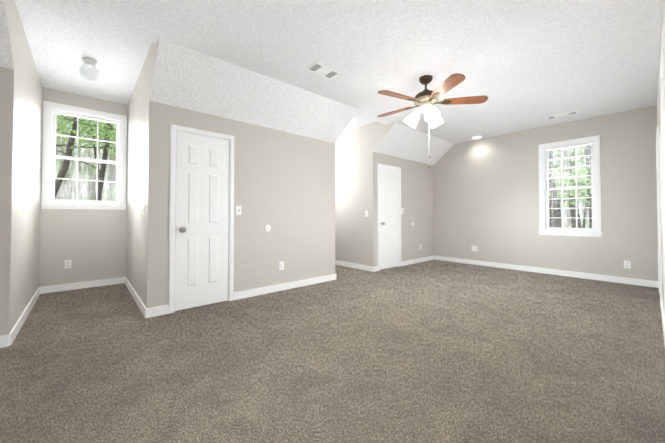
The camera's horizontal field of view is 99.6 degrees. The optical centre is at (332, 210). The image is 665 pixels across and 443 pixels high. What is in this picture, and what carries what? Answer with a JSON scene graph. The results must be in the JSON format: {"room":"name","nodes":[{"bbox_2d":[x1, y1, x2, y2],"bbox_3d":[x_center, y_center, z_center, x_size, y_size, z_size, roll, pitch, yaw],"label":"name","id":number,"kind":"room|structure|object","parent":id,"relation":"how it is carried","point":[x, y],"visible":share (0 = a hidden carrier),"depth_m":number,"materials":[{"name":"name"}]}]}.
{"room":"empty bonus room","nodes":[
{"label":"empty bonus room","id":0,"kind":"room"},
{"bbox_2d":[0,0,42,335],"bbox_3d":[-3.241,-0.377,2.808,0.267,2.950,2.658,1,-1,-41],"label":"wall","id":1,"kind":"structure","parent":0,"point":[21,89],"depth_m":2.47,"materials":[{"name":"beige paint"}]},
{"bbox_2d":[6,287,40,346],"bbox_3d":[-3.253,1.054,3.009,0.013,0.095,2.004,1,-1,-41],"label":"baseboard","id":2,"kind":"structure","parent":1,"relation":"attached to","point":[12,335],"depth_m":2.66,"materials":[{"name":"white wood"}]},
{"bbox_2d":[39,87,127,286],"bbox_3d":[-3.620,-0.354,4.145,0.935,2.950,0.150,1,-1,-41],"label":"wall","id":3,"kind":"structure","parent":0,"point":[90,244],"depth_m":4.05,"materials":[{"name":"beige paint"}]},
{"bbox_2d":[65,260,71,268],"bbox_3d":[-3.708,0.754,3.943,0.072,0.116,0.009,1,-1,-41],"label":"outlet","id":4,"kind":"object","parent":3,"relation":"attached to","point":[68,263],"visible":1,"depth_m":3.94,"materials":[{"name":"white plastic"}]},
{"bbox_2d":[41,277,123,293],"bbox_3d":[-3.566,1.072,4.061,0.870,0.095,0.013,1,-1,-41],"label":"baseboard","id":5,"kind":"structure","parent":3,"relation":"attached to","point":[103,282],"depth_m":4.02,"materials":[{"name":"white wood"}]},
{"bbox_2d":[40,101,126,209],"bbox_3d":[-3.610,-0.748,4.141,0.941,1.464,0.180,1,-1,-41],"label":"alcove window","id":6,"kind":"structure","parent":3,"relation":"in","point":[51,110],"depth_m":4.07,"materials":[{"name":"white wood"}]},
{"bbox_2d":[126,37,357,307],"bbox_3d":[-1.466,-0.350,4.373,2.598,2.950,2.658,1,-1,-41],"label":"wall","id":7,"kind":"structure","parent":0,"point":[286,135],"depth_m":3.61,"materials":[{"name":"beige paint"}]},
{"bbox_2d":[124,277,147,317],"bbox_3d":[-2.562,1.065,3.619,0.013,0.095,2.004,1,-1,-41],"label":"baseboard","id":8,"kind":"structure","parent":7,"relation":"attached to","point":[144,310],"depth_m":3.31,"materials":[{"name":"white wood"}]},
{"bbox_2d":[168,124,233,313],"bbox_3d":[-1.528,0.088,3.299,0.706,2.037,0.139,1,-1,-41],"label":"door frame","id":9,"kind":"structure","parent":7,"relation":"attached to","point":[172,217],"depth_m":3.08,"materials":[{"name":"white wood"}]},
{"bbox_2d":[175,131,229,310],"bbox_3d":[-1.478,0.114,3.253,0.594,1.965,0.105,1,-1,-41],"label":"closet door","id":10,"kind":"structure","parent":7,"relation":"in","point":[201,220],"depth_m":3.24,"materials":[{"name":"white wood"}]},
{"bbox_2d":[236,206,241,214],"bbox_3d":[-1.175,-0.002,3.531,0.072,0.116,0.016,1,-1,-41],"label":"light switch","id":11,"kind":"object","parent":7,"relation":"attached to","point":[238,210],"visible":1,"depth_m":3.53,"materials":[{"name":"white plastic"}]},
{"bbox_2d":[264,225,270,231],"bbox_3d":[-0.876,0.240,3.796,0.096,0.096,0.007,1,-1,-41],"label":"round cover","id":12,"kind":"object","parent":7,"relation":"attached to","point":[267,228],"visible":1,"depth_m":3.79,"materials":[{"name":"white plastic"}]},
{"bbox_2d":[279,261,283,269],"bbox_3d":[-0.710,0.775,3.932,0.072,0.116,0.009,1,-1,-41],"label":"outlet","id":13,"kind":"object","parent":7,"relation":"attached to","point":[281,265],"visible":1,"depth_m":3.92,"materials":[{"name":"white plastic"}]},
{"bbox_2d":[233,273,335,299],"bbox_3d":[-0.595,1.072,4.025,1.680,0.095,0.013,1,-1,-41],"label":"baseboard","id":14,"kind":"structure","parent":7,"relation":"attached to","point":[289,285],"depth_m":3.91,"materials":[{"name":"white wood"}]},
{"bbox_2d":[0,260,664,442],"bbox_3d":[0.303,1.176,3.817,7.254,0.120,5.794,1,-1,-41],"label":"floor","id":15,"kind":"structure","parent":0,"point":[435,351],"depth_m":1.98,"materials":[{"name":"carpet"}]},
{"bbox_2d":[14,0,660,143],"bbox_3d":[0.303,-1.687,3.865,7.254,0.293,5.794,1,-1,-41],"label":"ceiling","id":16,"kind":"structure","parent":0,"point":[523,65],"depth_m":2.76,"materials":[{"name":"white paint"}]},
{"bbox_2d":[79,57,98,79],"bbox_3d":[-2.723,-1.571,3.150,0.169,0.224,0.172,1,-1,-41],"label":"flush light","id":17,"kind":"object","parent":16,"relation":"hanging from","point":[90,62],"visible":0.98,"depth_m":3.12,"materials":[{"name":"white glass"}]},
{"bbox_2d":[305,61,341,78],"bbox_3d":[-0.100,-1.548,3.118,0.360,0.010,0.200,1,-1,-41],"label":"ceiling vent","id":18,"kind":"object","parent":16,"relation":"in","point":[321,69],"visible":1,"depth_m":3.10,"materials":[{"name":"white metal"}]},
{"bbox_2d":[377,73,487,157],"bbox_3d":[1.054,-1.017,3.308,1.288,1.067,1.259,1,-1,-41],"label":"fan","id":19,"kind":"object","parent":16,"relation":"hanging from","point":[425,100],"visible":1,"depth_m":3.20,"materials":[{"name":"brown wood"}]},
{"bbox_2d":[545,110,578,118],"bbox_3d":[3.667,-1.525,4.496,0.150,0.010,0.400,1,-1,-41],"label":"ceiling vent","id":20,"kind":"object","parent":16,"relation":"in","point":[562,114],"visible":1,"depth_m":4.47,"materials":[{"name":"white metal"}]},
{"bbox_2d":[335,122,453,266],"bbox_3d":[1.045,-0.313,6.587,2.211,2.950,2.658,1,-1,-41],"label":"wall","id":21,"kind":"structure","parent":0,"point":[361,152],"depth_m":5.75,"materials":[{"name":"beige paint"}]},
{"bbox_2d":[335,260,373,271],"bbox_3d":[0.093,1.104,5.960,0.013,0.095,2.004,1,-1,-41],"label":"baseboard","id":22,"kind":"structure","parent":21,"relation":"attached to","point":[347,264],"depth_m":5.54,"materials":[{"name":"white wood"}]},
{"bbox_2d":[378,163,400,270],"bbox_3d":[1.101,0.128,5.617,0.746,2.037,0.139,1,-1,-41],"label":"door frame","id":23,"kind":"structure","parent":21,"relation":"attached to","point":[389,167],"depth_m":5.51,"materials":[{"name":"white wood"}]},
{"bbox_2d":[380,167,398,269],"bbox_3d":[1.151,0.153,5.571,0.634,1.965,0.105,1,-1,-41],"label":"closet door","id":24,"kind":"structure","parent":21,"relation":"in","point":[389,218],"depth_m":5.57,"materials":[{"name":"white wood"}]},
{"bbox_2d":[401,255,433,265],"bbox_3d":[1.908,1.109,6.232,1.305,0.095,0.013,1,-1,-41],"label":"baseboard","id":25,"kind":"structure","parent":21,"relation":"attached to","point":[418,260],"depth_m":6.18,"materials":[{"name":"white wood"}]},
{"bbox_2d":[433,105,658,280],"bbox_3d":[2.967,-0.319,6.192,0.150,2.950,5.794,1,-1,-41],"label":"wall","id":26,"kind":"structure","parent":0,"point":[486,196],"depth_m":5.16,"materials":[{"name":"beige paint"}]},
{"bbox_2d":[434,255,657,287],"bbox_3d":[3.565,1.094,5.367,0.013,0.095,3.503,1,-1,-41],"label":"baseboard","id":27,"kind":"structure","parent":26,"relation":"attached to","point":[649,283],"depth_m":4.91,"materials":[{"name":"white wood"}]},
{"bbox_2d":[538,135,602,236],"bbox_3d":[4.103,-0.388,4.883,0.180,1.649,0.844,1,-1,-41],"label":"window","id":28,"kind":"structure","parent":26,"relation":"in","point":[595,231],"depth_m":4.84,"materials":[{"name":"white wood"}]},
{"bbox_2d":[545,142,593,229],"bbox_3d":[4.077,-0.398,4.861,0.039,1.461,0.644,1,-1,-41],"label":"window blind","id":29,"kind":"object","parent":28,"relation":"attached to","point":[566,146],"visible":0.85,"depth_m":4.86,"materials":[{"name":"white plastic"}]},
{"bbox_2d":[624,260,630,268],"bbox_3d":[4.511,0.827,4.302,0.009,0.116,0.072,1,-1,-41],"label":"electrical outlet","id":30,"kind":"object","parent":26,"relation":"attached to","point":[627,264],"visible":1,"depth_m":4.30,"materials":[{"name":"white plastic"}]},
{"bbox_2d":[656,0,664,315],"bbox_3d":[2.170,-0.395,1.727,7.254,2.950,0.150,1,-1,-41],"label":"wall","id":31,"kind":"structure","parent":0,"point":[658,84],"depth_m":2.84,"materials":[{"name":"beige paint"}]},
{"bbox_2d":[656,125,661,306],"bbox_3d":[4.123,0.064,3.515,0.886,2.092,0.071,1,-1,-41],"label":"door frame","id":32,"kind":"structure","parent":31,"relation":"attached to","point":[658,212],"depth_m":3.25,"materials":[{"name":"white wood"}]},
{"bbox_2d":[660,19,664,308],"bbox_3d":[2.098,0.034,1.730,0.886,2.092,0.071,1,-1,-41],"label":"door frame","id":33,"kind":"structure","parent":31,"relation":"attached to","point":[662,79],"depth_m":2.01,"materials":[{"name":"white wood"}]},
{"bbox_2d":[660,298,664,344],"bbox_3d":[3.094,1.048,2.625,1.810,0.095,0.013,1,-1,-41],"label":"baseboard","id":34,"kind":"structure","parent":31,"relation":"attached to","point":[662,310],"depth_m":2.65,"materials":[{"name":"white wood"}]},
{"bbox_2d":[663,94,664,146],"bbox_3d":[2.096,0.060,1.732,0.760,2.020,0.043,1,-1,-41],"label":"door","id":35,"kind":"structure","parent":31,"relation":"in","point":[664,117],"depth_m":1.84,"materials":[{"name":"white wood"}]},
{"bbox_3d":[-2.932,4.382,10.642,110.000,0.300,100.000,1,-1,-41],"label":"ground","id":36,"kind":"structure","parent":0,"visible":0},
{"bbox_2d":[55,114,591,227],"bbox_3d":[-1.663,-5.771,11.054,38.731,20.070,38.708,1,-1,-41],"label":"trees","id":37,"kind":"object","parent":36,"relation":"on","point":[72,121],"depth_m":10.38,"materials":[{"name":"green plant"}]},
{"label":"outside","id":38,"kind":"structure","parent":0,"visible":0},
{"bbox_2d":[55,117,589,227],"bbox_3d":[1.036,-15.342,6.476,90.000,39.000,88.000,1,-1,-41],"label":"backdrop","id":39,"kind":"structure","parent":38,"point":[85,193],"depth_m":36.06,"materials":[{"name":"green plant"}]}
]}

